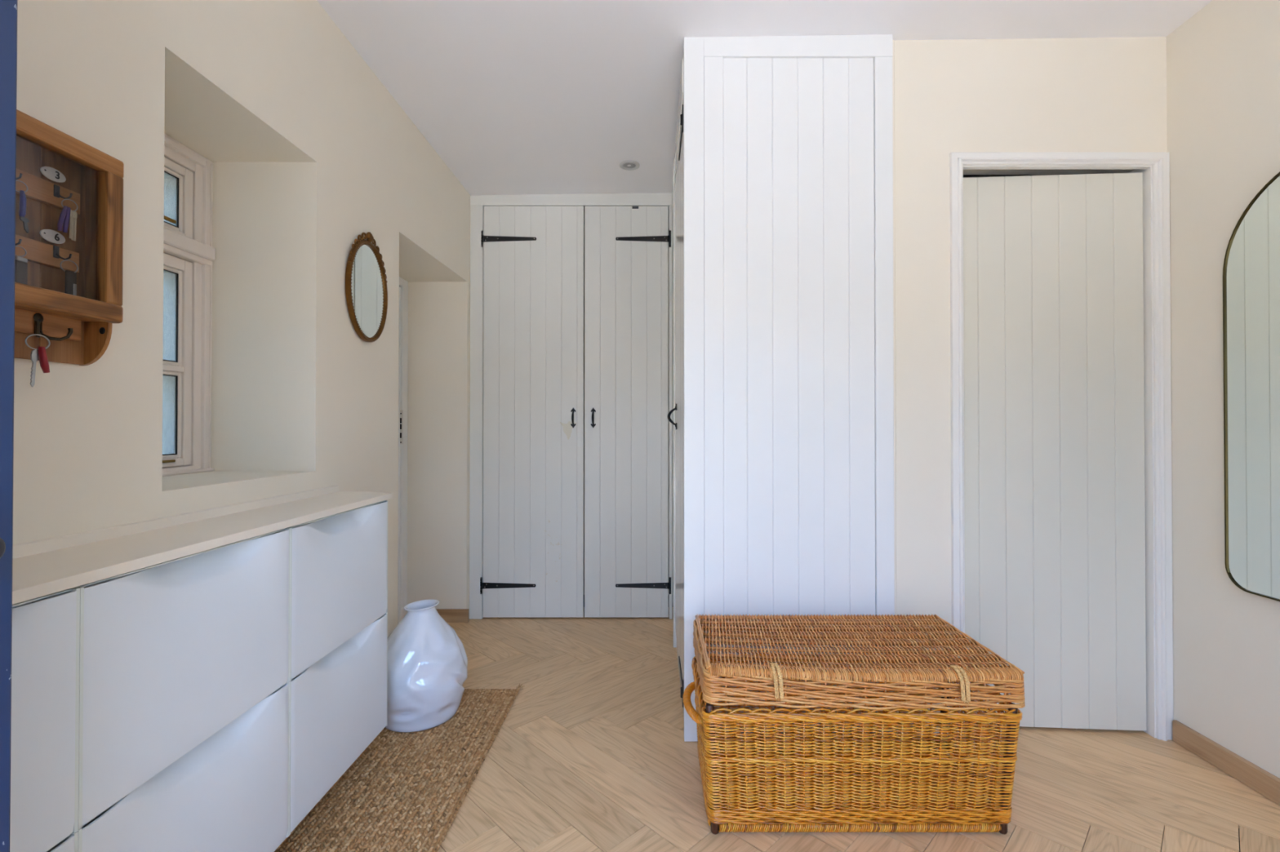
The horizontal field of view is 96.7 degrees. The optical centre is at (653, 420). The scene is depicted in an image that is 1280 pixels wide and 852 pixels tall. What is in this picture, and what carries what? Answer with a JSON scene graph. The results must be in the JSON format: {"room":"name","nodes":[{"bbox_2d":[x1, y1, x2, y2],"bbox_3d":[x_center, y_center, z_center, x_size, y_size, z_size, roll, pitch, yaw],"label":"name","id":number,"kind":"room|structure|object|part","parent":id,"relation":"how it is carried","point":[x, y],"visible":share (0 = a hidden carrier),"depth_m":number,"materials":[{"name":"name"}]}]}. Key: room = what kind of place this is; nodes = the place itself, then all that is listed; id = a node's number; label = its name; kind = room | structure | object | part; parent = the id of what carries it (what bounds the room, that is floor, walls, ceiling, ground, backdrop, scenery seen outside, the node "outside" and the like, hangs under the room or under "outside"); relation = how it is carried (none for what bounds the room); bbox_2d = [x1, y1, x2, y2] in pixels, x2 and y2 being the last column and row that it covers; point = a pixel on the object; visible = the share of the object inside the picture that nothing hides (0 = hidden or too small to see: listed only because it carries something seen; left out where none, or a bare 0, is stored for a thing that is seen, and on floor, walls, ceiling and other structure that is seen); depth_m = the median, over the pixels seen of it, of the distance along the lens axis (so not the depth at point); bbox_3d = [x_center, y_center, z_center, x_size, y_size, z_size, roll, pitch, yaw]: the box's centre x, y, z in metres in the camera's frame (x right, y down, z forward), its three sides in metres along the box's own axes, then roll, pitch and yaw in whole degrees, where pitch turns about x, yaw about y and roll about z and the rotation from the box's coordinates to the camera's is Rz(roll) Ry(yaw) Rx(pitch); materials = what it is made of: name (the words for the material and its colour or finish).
{"room":"entryway","nodes":[
{"label":"entryway","id":0,"kind":"room"},
{"bbox_2d":[13,0,470,636],"bbox_3d":[-1.352,-0.146,1.826,0.536,2.620,4.250,0,0,0],"label":"wall","id":1,"kind":"structure","parent":0,"point":[310,153],"depth_m":1.88,"materials":[{"name":"beige paint"}]},
{"bbox_2d":[46,831,78,851],"bbox_3d":[-1.019,0.840,0.638,0.217,0.384,0.522,0,0,0],"label":"cabinet","id":2,"kind":"object","parent":1,"relation":"attached to","point":[70,844],"visible":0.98,"depth_m":0.89,"materials":[{"name":"white laminate"}]},
{"bbox_2d":[9,587,79,851],"bbox_3d":[-1.019,0.456,0.641,0.217,0.384,0.522,0,0,0],"label":"drawer front","id":3,"kind":"object","parent":2,"relation":"on","point":[45,735],"visible":0.88,"depth_m":0.85,"materials":[{"name":"white laminate"}]},
{"bbox_2d":[12,485,392,604],"bbox_3d":[-1.021,0.242,1.193,0.236,0.041,1.670,0,0,0],"label":"cabinet top","id":4,"kind":"object","parent":3,"relation":"on","point":[40,568],"visible":1,"depth_m":1.16,"materials":[{"name":"beige paint"}]},
{"bbox_2d":[14,109,124,365],"bbox_3d":[-1.088,-0.312,0.998,0.080,0.405,0.272,0,0,0],"label":"upper cabinet","id":5,"kind":"object","parent":1,"relation":"attached to","point":[55,166],"visible":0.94,"depth_m":1.06,"materials":[{"name":"brown wood"}]},
{"bbox_2d":[14,245,27,284],"bbox_3d":[-1.087,-0.265,0.976,0.008,0.069,0.021,0,0,0],"label":"bunch","id":6,"kind":"object","parent":5,"relation":"hanging from","point":[21,264],"visible":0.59,"depth_m":0.97,"materials":[{"name":"metal"}]},
{"bbox_2d":[15,179,29,232],"bbox_3d":[-1.087,-0.368,0.977,0.009,0.086,0.024,0,0,0],"label":"bunch","id":7,"kind":"object","parent":5,"relation":"hanging from","point":[23,200],"visible":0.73,"depth_m":0.98,"materials":[{"name":"metal"}]},
{"bbox_2d":[24,333,50,386],"bbox_3d":[-1.081,-0.105,0.999,0.012,0.094,0.033,0,0,9],"label":"keys","id":8,"kind":"object","parent":5,"relation":"hanging from","point":[41,353],"visible":1,"depth_m":1.00,"materials":[{"name":"metal"}]},
{"bbox_3d":[-1.113,-0.304,0.994,0.012,0.038,0.204,0,0,0],"label":"hook rail","id":9,"kind":"part","parent":5,"relation":"part of","materials":[{"name":"brown wood"}]},
{"bbox_3d":[-1.113,-0.179,0.993,0.012,0.048,0.214,0,0,0],"label":"hook rail","id":10,"kind":"part","parent":5,"relation":"part of","materials":[{"name":"brown wood"}]},
{"bbox_3d":[-1.113,-0.418,0.996,0.012,0.040,0.205,0,0,0],"label":"hook rail","id":11,"kind":"part","parent":5,"relation":"part of","materials":[{"name":"brown wood"}]},
{"bbox_3d":[-1.100,-0.505,0.996,0.057,0.010,0.248,0,0,0],"label":"panel","id":12,"kind":"part","parent":5,"relation":"part of","materials":[{"name":"brown wood"}]},
{"bbox_3d":[-1.105,-0.338,1.046,0.003,0.023,0.043,0,0,0],"label":"number plate","id":13,"kind":"part","parent":5,"relation":"part of","materials":[{"name":"white ceramic"}]},
{"bbox_3d":[-1.105,-0.453,1.047,0.003,0.023,0.043,0,0,0],"label":"number plate","id":14,"kind":"part","parent":5,"relation":"part of","materials":[{"name":"white ceramic"}]},
{"bbox_3d":[-1.100,-0.199,0.993,0.057,0.009,0.248,0,0,0],"label":"panel","id":15,"kind":"part","parent":5,"relation":"part of","materials":[{"name":"brown wood"}]},
{"bbox_2d":[57,199,77,240],"bbox_3d":[-1.087,-0.375,1.054,0.011,0.074,0.036,0,0,0],"label":"bunch","id":16,"kind":"object","parent":5,"relation":"hanging from","point":[67,215],"visible":1,"depth_m":1.05,"materials":[{"name":"fabric"}]},
{"bbox_2d":[59,259,78,295],"bbox_3d":[-1.087,-0.264,1.058,0.007,0.069,0.026,0,0,7],"label":"bunch","id":17,"kind":"object","parent":5,"relation":"hanging from","point":[70,284],"visible":0.87,"depth_m":1.06,"materials":[{"name":"metal"}]},
{"bbox_3d":[-1.084,-0.245,1.065,0.002,0.022,0.006,0,0,0],"label":"fob plate","id":18,"kind":"part","parent":17,"relation":"part of","materials":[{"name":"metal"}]},
{"bbox_3d":[-1.060,-0.210,0.994,0.024,0.036,0.265,0,0,0],"label":"door rail","id":19,"kind":"part","parent":5,"relation":"part of","materials":[{"name":"brown wood"}]},
{"bbox_3d":[-1.060,-0.497,0.996,0.022,0.035,0.265,0,0,0],"label":"door rail","id":20,"kind":"part","parent":5,"relation":"part of","materials":[{"name":"brown wood"}]},
{"bbox_3d":[-1.100,-0.309,1.122,0.057,0.401,0.008,0,0,0],"label":"panel","id":21,"kind":"part","parent":5,"relation":"part of","materials":[{"name":"brown wood"}]},
{"bbox_2d":[77,682,289,851],"bbox_3d":[-1.015,0.844,1.161,0.209,0.384,0.522,0,0,0],"label":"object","id":22,"kind":"object","parent":1,"relation":"attached to","point":[229,793],"visible":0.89,"depth_m":1.20,"materials":[{"name":"white plastic"}]},
{"bbox_2d":[75,528,290,830],"bbox_3d":[-1.015,0.460,1.164,0.209,0.384,0.522,0,0,0],"label":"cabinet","id":23,"kind":"object","parent":22,"relation":"on","point":[172,652],"visible":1,"depth_m":1.08,"materials":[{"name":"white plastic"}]},
{"bbox_2d":[162,133,215,476],"bbox_3d":[-1.504,-0.346,1.593,0.117,1.025,0.575,0,0,0],"label":"window","id":24,"kind":"structure","parent":1,"relation":"in","point":[188,251],"depth_m":1.80,"materials":[{"name":"white paint"}]},
{"bbox_3d":[-1.491,-0.018,1.591,0.011,0.253,0.371,0,0,0],"label":"pane","id":25,"kind":"part","parent":24,"relation":"part of","materials":[{"name":"clear glass"}]},
{"bbox_3d":[-1.491,-0.321,1.593,0.010,0.285,0.371,0,0,0],"label":"pane","id":26,"kind":"part","parent":24,"relation":"part of","materials":[{"name":"clear glass"}]},
{"bbox_3d":[-1.491,-0.680,1.596,0.011,0.164,0.371,0,0,0],"label":"pane","id":27,"kind":"part","parent":24,"relation":"part of","materials":[{"name":"clear glass"}]},
{"bbox_3d":[-1.512,-0.183,1.592,0.075,0.647,0.453,0,0,0],"label":"sash","id":28,"kind":"part","parent":24,"relation":"part of","materials":[{"name":"white paint"}]},
{"bbox_3d":[-1.512,-0.686,1.596,0.075,0.222,0.453,0,0,0],"label":"sash","id":29,"kind":"part","parent":24,"relation":"part of","materials":[{"name":"white paint"}]},
{"bbox_2d":[288,613,387,835],"bbox_3d":[-1.011,0.849,1.684,0.201,0.384,0.522,0,0,0],"label":"cabinet","id":30,"kind":"object","parent":1,"relation":"attached to","point":[338,704],"visible":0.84,"depth_m":1.63,"materials":[{"name":"white laminate"}]},
{"bbox_2d":[287,500,387,681],"bbox_3d":[-1.011,0.464,1.687,0.201,0.384,0.522,0,0,0],"label":"cabinet","id":31,"kind":"object","parent":30,"relation":"on","point":[339,575],"visible":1,"depth_m":1.63,"materials":[{"name":"white laminate"}]},
{"bbox_2d":[345,231,387,342],"bbox_3d":[-1.096,-0.514,2.189,0.024,0.424,0.295,0,0,0],"label":"oval mirror","id":32,"kind":"object","parent":1,"relation":"attached to","point":[366,282],"visible":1,"depth_m":2.18,"materials":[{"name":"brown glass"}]},
{"bbox_2d":[351,244,384,337],"bbox_3d":[-1.103,-0.496,2.189,0.008,0.360,0.267,0,0,0],"label":"mirror glass","id":33,"kind":"object","parent":32,"relation":"attached to","point":[367,268],"depth_m":2.18,"materials":[{"name":"white"}]},
{"bbox_2d":[397,276,408,624],"bbox_3d":[-1.510,0.178,2.897,0.140,1.990,0.864,0,0,0],"label":"door","id":34,"kind":"structure","parent":1,"relation":"attached to","point":[403,284],"depth_m":3.27,"materials":[{"name":"white paint"}]},
{"bbox_3d":[-1.500,0.038,3.261,0.120,0.195,0.002,0,0,0],"label":"strike plate","id":35,"kind":"part","parent":34,"relation":"part of","materials":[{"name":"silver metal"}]},
{"bbox_2d":[435,608,468,622],"bbox_3d":[-1.252,1.137,3.313,0.345,0.074,0.014,0,0,0],"label":"baseboard","id":36,"kind":"structure","parent":1,"relation":"attached to","point":[449,615],"depth_m":3.31,"materials":[{"name":"brown wood"}]},
{"bbox_2d":[583,271,584,595],"bbox_3d":[0.200,-0.129,3.906,3.640,2.620,0.090,0,0,0],"label":"trim","id":37,"kind":"structure","parent":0,"point":[584,272],"depth_m":3.86,"materials":[{"name":"beige paint"}]},
{"bbox_2d":[316,0,1212,195],"bbox_3d":[0.150,-1.508,1.587,3.800,0.358,4.850,0,0,0],"label":"ceiling","id":38,"kind":"structure","parent":0,"point":[514,97],"depth_m":2.14,"materials":[{"name":"white paint"}]},
{"bbox_2d":[619,160,639,170],"bbox_3d":[-0.131,-1.363,3.041,0.110,0.008,0.110,0,0,0],"label":"recessed light","id":39,"kind":"object","parent":38,"relation":"in","point":[635,165],"visible":1,"depth_m":3.04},
{"bbox_2d":[437,595,1279,851],"bbox_3d":[0.150,1.222,1.565,3.700,0.120,4.750,0,0,0],"label":"floor","id":40,"kind":"structure","parent":0,"point":[592,754],"depth_m":1.84,"materials":[{"name":"brown wood"}]},
{"bbox_2d":[274,684,524,851],"bbox_3d":[-0.819,1.147,1.544,0.521,0.028,1.880,0,0,0],"label":"runner rug","id":41,"kind":"object","parent":40,"relation":"on","point":[405,792],"visible":0.79,"depth_m":1.79,"materials":[{"name":"brown wicker"}]},
{"bbox_2d":[384,599,467,733],"bbox_3d":[-0.913,0.937,2.238,0.353,0.435,0.358,0,0,0],"label":"vase","id":42,"kind":"object","parent":41,"relation":"on","point":[427,671],"visible":0.86,"depth_m":2.12,"materials":[{"name":"white ceramic"}]},
{"bbox_2d":[469,192,672,619],"bbox_3d":[-0.492,-0.090,3.391,1.202,2.533,0.097,0,0,0],"label":"closet","id":43,"kind":"object","parent":40,"relation":"on","point":[531,255],"visible":1,"depth_m":3.38,"materials":[{"name":"paint"}]},
{"bbox_3d":[-0.479,-0.016,3.361,0.031,0.124,0.037,0,0,0],"label":"handle","id":44,"kind":"part","parent":43,"relation":"part of","materials":[{"name":"black metal"}]},
{"bbox_3d":[-0.360,-0.016,3.361,0.031,0.124,0.037,0,0,0],"label":"handle","id":45,"kind":"part","parent":43,"relation":"part of","materials":[{"name":"black metal"}]},
{"bbox_2d":[667,34,897,742],"bbox_3d":[0.474,-0.117,2.722,0.820,2.578,1.306,0,0,0],"label":"wardrobe","id":46,"kind":"object","parent":40,"relation":"on","point":[784,410],"visible":0.94,"depth_m":2.08,"materials":[{"name":"white paint"}]},
{"bbox_3d":[0.087,-0.018,2.735,0.045,0.124,0.031,0,0,0],"label":"handle","id":47,"kind":"part","parent":46,"relation":"part of","materials":[{"name":"black metal"}]},
{"bbox_3d":[0.120,-0.107,2.737,0.028,2.558,1.276,0,0,0],"label":"frame","id":48,"kind":"part","parent":46,"relation":"part of","materials":[{"name":"white paint"}]},
{"bbox_3d":[0.527,-1.371,2.094,0.690,0.080,0.030,0,0,0],"label":"rail","id":49,"kind":"part","parent":46,"relation":"part of","materials":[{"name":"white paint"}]},
{"bbox_2d":[683,614,1025,835],"bbox_3d":[0.562,0.920,1.777,0.947,0.488,0.453,0,0,0],"label":"wicker trunk","id":50,"kind":"object","parent":40,"relation":"on","point":[826,788],"visible":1,"depth_m":1.59,"materials":[{"name":"brown wicker"}]},
{"bbox_3d":[0.118,0.861,1.746,0.059,0.028,0.246,0,0,0],"label":"rope handle","id":51,"kind":"part","parent":50,"relation":"part of","materials":[{"name":"brown fabric"}]},
{"bbox_3d":[0.165,0.980,1.601,0.046,0.366,0.024,0,-1,-44],"label":"corner post","id":52,"kind":"part","parent":50,"relation":"part of","materials":[{"name":"brown wicker"}]},
{"bbox_3d":[0.578,1.136,1.775,0.816,0.008,0.339,0,0,0],"label":"panel","id":53,"kind":"part","parent":50,"relation":"part of","materials":[{"name":"brown wicker"}]},
{"bbox_3d":[0.578,1.145,1.775,0.851,0.030,0.374,0,0,0],"label":"rail","id":54,"kind":"part","parent":50,"relation":"part of","materials":[{"name":"brown wicker"}]},
{"bbox_3d":[0.584,0.698,1.782,0.880,0.042,0.427,0,0,0],"label":"lid frame","id":55,"kind":"part","parent":50,"relation":"part of","materials":[{"name":"brown wicker"}]},
{"bbox_3d":[0.995,0.982,1.948,0.049,0.366,0.025,0,0,-24],"label":"corner post","id":56,"kind":"part","parent":50,"relation":"part of","materials":[{"name":"brown wicker"}]},
{"bbox_3d":[0.995,0.980,1.601,0.051,0.366,0.025,0,-1,36],"label":"corner post","id":57,"kind":"part","parent":50,"relation":"part of","materials":[{"name":"brown wicker"}]},
{"bbox_2d":[894,36,1167,737],"bbox_3d":[1.380,-0.143,2.161,1.040,2.620,0.120,0,0,0],"label":"wall","id":58,"kind":"structure","parent":0,"point":[1062,94],"depth_m":2.11,"materials":[{"name":"beige paint"}]},
{"bbox_2d":[963,172,1146,731],"bbox_3d":[1.489,0.113,2.168,0.690,2.084,0.049,0,0,4],"label":"door","id":59,"kind":"structure","parent":58,"relation":"in","point":[1055,505],"depth_m":2.14,"materials":[{"name":"white paint"}]},
{"bbox_2d":[949,151,1173,741],"bbox_3d":[1.496,0.089,2.147,0.803,2.155,0.140,0,0,0],"label":"trim","id":60,"kind":"structure","parent":58,"relation":"attached to","point":[1154,166],"depth_m":2.09,"materials":[{"name":"white paint"}]},
{"bbox_2d":[988,0,1279,778],"bbox_3d":[1.960,-0.148,1.576,0.120,2.620,4.750,0,0,0],"label":"wall","id":61,"kind":"structure","parent":0,"point":[1223,63],"depth_m":1.93,"materials":[{"name":"beige paint"}]},
{"bbox_2d":[1172,720,1279,805],"bbox_3d":[1.892,1.118,0.890,0.014,0.074,2.358,0,0,0],"label":"baseboard","id":62,"kind":"structure","parent":61,"relation":"attached to","point":[1265,784],"depth_m":1.87,"materials":[{"name":"brown wood"}]},
{"bbox_2d":[1222,171,1279,601],"bbox_3d":[1.887,-0.117,1.575,0.023,1.318,0.600,0,0,0],"label":"arched mirror","id":63,"kind":"object","parent":61,"relation":"attached to","point":[1251,262],"visible":1,"depth_m":1.78,"materials":[{"name":"black metal"}]},
{"bbox_3d":[0.140,-0.164,-0.519,3.520,2.620,0.440,0,0,0],"label":"wall","id":64,"kind":"structure","parent":0,"visible":0},
{"bbox_2d":[0,0,17,851],"bbox_3d":[-0.689,0.124,0.164,0.092,2.025,0.900,0,0,0],"label":"door","id":65,"kind":"structure","parent":64,"relation":"in","point":[8,8],"depth_m":0.60,"materials":[{"name":"blue paint"}]},
{"bbox_3d":[-0.666,0.126,0.552,0.047,0.034,0.034,0,0,0],"label":"knob","id":66,"kind":"part","parent":65,"relation":"part of","materials":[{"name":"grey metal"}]}
]}

